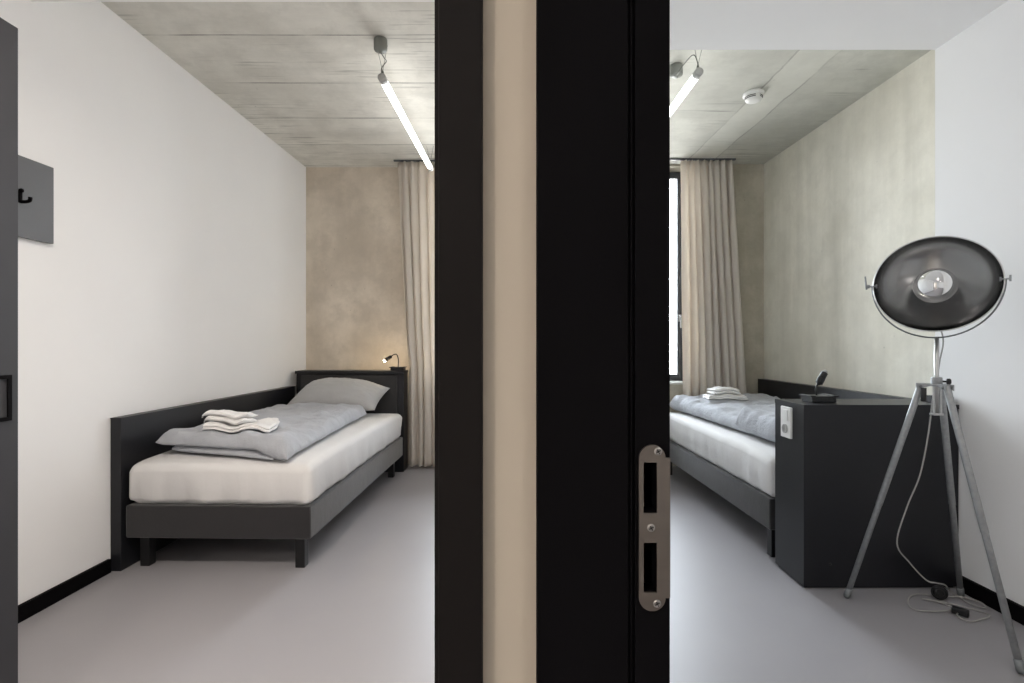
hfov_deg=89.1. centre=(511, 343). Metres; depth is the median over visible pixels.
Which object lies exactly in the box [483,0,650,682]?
wall
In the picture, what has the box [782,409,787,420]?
rocker switch
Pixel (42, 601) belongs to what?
baseboard
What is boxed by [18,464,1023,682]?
floor
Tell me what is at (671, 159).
rail
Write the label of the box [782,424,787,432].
outlet
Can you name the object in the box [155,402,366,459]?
duvet
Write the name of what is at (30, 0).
ceiling
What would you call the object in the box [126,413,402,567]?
bed
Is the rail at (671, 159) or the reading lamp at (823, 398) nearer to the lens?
the reading lamp at (823, 398)
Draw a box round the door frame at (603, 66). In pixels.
[536,0,669,682]
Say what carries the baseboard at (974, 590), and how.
attached to the wall at (979, 71)
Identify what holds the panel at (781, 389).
attached to the wall at (858, 188)
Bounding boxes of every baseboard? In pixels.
[18,559,110,623]
[962,576,1023,625]
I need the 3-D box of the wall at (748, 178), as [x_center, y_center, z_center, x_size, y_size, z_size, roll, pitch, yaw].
[1.205,-0.315,4.920,2.210,2.870,0.300,0,0,0]
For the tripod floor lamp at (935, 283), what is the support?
on the floor
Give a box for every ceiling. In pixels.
[30,0,434,1]
[102,2,434,166]
[670,0,1007,49]
[670,50,929,163]
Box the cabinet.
[775,395,958,586]
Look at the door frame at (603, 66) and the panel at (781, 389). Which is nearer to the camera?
the door frame at (603, 66)
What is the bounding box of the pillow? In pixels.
[287,378,389,410]
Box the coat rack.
[18,155,53,243]
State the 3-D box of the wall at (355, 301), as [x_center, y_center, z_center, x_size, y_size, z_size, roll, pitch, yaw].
[-0.982,-0.315,5.007,1.884,2.870,0.300,0,0,0]
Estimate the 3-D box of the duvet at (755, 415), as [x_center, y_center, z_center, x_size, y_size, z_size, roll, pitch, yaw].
[1.816,0.480,3.659,0.870,0.194,1.753,0,0,-1]
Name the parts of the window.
sill, handle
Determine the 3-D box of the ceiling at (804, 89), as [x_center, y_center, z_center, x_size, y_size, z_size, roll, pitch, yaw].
[1.257,-1.710,3.640,2.210,0.120,2.260,0,0,0]
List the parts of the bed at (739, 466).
mattress, leg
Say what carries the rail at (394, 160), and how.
attached to the ceiling at (304, 74)
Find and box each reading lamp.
[383,354,406,370]
[799,370,838,402]
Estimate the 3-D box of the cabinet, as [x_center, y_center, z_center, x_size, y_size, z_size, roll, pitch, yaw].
[1.813,0.682,2.514,0.994,0.875,0.285,0,0,0]
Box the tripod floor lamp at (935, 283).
[844,236,1023,674]
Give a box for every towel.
[202,410,257,424]
[202,418,279,432]
[702,393,747,399]
[707,386,740,394]
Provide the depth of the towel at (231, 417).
2.77 m
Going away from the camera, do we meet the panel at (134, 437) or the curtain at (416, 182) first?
the panel at (134, 437)
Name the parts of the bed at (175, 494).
leg, mattress, leg, leg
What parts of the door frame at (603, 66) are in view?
strike plate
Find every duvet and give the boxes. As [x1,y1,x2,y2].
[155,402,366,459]
[670,393,779,441]
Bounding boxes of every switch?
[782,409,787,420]
[951,606,969,617]
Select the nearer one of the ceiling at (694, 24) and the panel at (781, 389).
the ceiling at (694, 24)
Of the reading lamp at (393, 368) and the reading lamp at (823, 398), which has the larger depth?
the reading lamp at (393, 368)
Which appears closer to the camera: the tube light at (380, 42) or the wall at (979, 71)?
the wall at (979, 71)
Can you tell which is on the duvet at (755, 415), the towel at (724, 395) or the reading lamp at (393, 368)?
the towel at (724, 395)
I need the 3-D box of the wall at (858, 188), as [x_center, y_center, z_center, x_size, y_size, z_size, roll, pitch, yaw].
[2.407,-0.315,3.790,0.150,2.870,2.564,0,0,-1]
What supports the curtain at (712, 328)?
hanging from the rail at (671, 159)
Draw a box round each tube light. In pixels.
[374,35,433,170]
[670,50,703,115]
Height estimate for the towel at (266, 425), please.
0.064 m
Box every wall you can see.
[0,0,305,604]
[306,167,408,463]
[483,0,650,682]
[670,164,763,465]
[764,50,934,398]
[935,0,1023,605]
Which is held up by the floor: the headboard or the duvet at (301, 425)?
the headboard
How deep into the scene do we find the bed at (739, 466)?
3.17 m
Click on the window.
(677, 378)
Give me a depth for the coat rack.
2.15 m
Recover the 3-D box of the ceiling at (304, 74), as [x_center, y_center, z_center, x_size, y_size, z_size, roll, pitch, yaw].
[-1.032,-1.710,3.507,1.919,0.120,2.699,0,0,0]
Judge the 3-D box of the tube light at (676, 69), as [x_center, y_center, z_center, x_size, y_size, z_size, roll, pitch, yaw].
[0.976,-1.549,3.549,0.097,0.203,1.500,0,0,-1]
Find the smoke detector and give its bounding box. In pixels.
[743,88,764,103]
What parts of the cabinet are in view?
socket plate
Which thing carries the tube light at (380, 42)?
hanging from the ceiling at (304, 74)
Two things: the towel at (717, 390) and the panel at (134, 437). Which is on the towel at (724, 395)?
the towel at (717, 390)
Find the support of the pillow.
on the bed at (175, 494)
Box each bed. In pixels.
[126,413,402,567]
[670,412,774,556]
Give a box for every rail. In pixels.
[394,160,434,161]
[670,158,735,160]
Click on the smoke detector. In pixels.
(752, 96)
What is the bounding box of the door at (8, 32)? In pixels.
[0,17,17,682]
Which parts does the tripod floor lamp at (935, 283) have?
pivot knob, leg, bulb, guide rod, dish, leg, leg, pivot knob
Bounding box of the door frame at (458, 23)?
[435,0,482,682]
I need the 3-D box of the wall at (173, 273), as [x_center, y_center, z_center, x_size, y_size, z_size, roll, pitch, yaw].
[-2.079,-0.315,1.629,0.150,2.870,7.063,0,0,1]
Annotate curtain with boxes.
[397,161,434,466]
[680,159,745,395]
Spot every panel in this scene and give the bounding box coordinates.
[110,386,294,570]
[758,379,911,398]
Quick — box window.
[670,172,682,383]
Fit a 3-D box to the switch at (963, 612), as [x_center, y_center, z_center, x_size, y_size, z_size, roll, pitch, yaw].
[1.851,1.104,2.146,0.028,0.026,0.056,0,0,-38]
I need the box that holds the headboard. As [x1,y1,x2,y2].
[295,370,407,471]
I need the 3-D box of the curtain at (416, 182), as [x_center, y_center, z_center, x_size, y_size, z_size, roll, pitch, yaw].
[-0.810,-0.269,4.669,0.439,2.729,0.075,0,0,0]
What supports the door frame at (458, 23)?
in the wall at (509, 26)

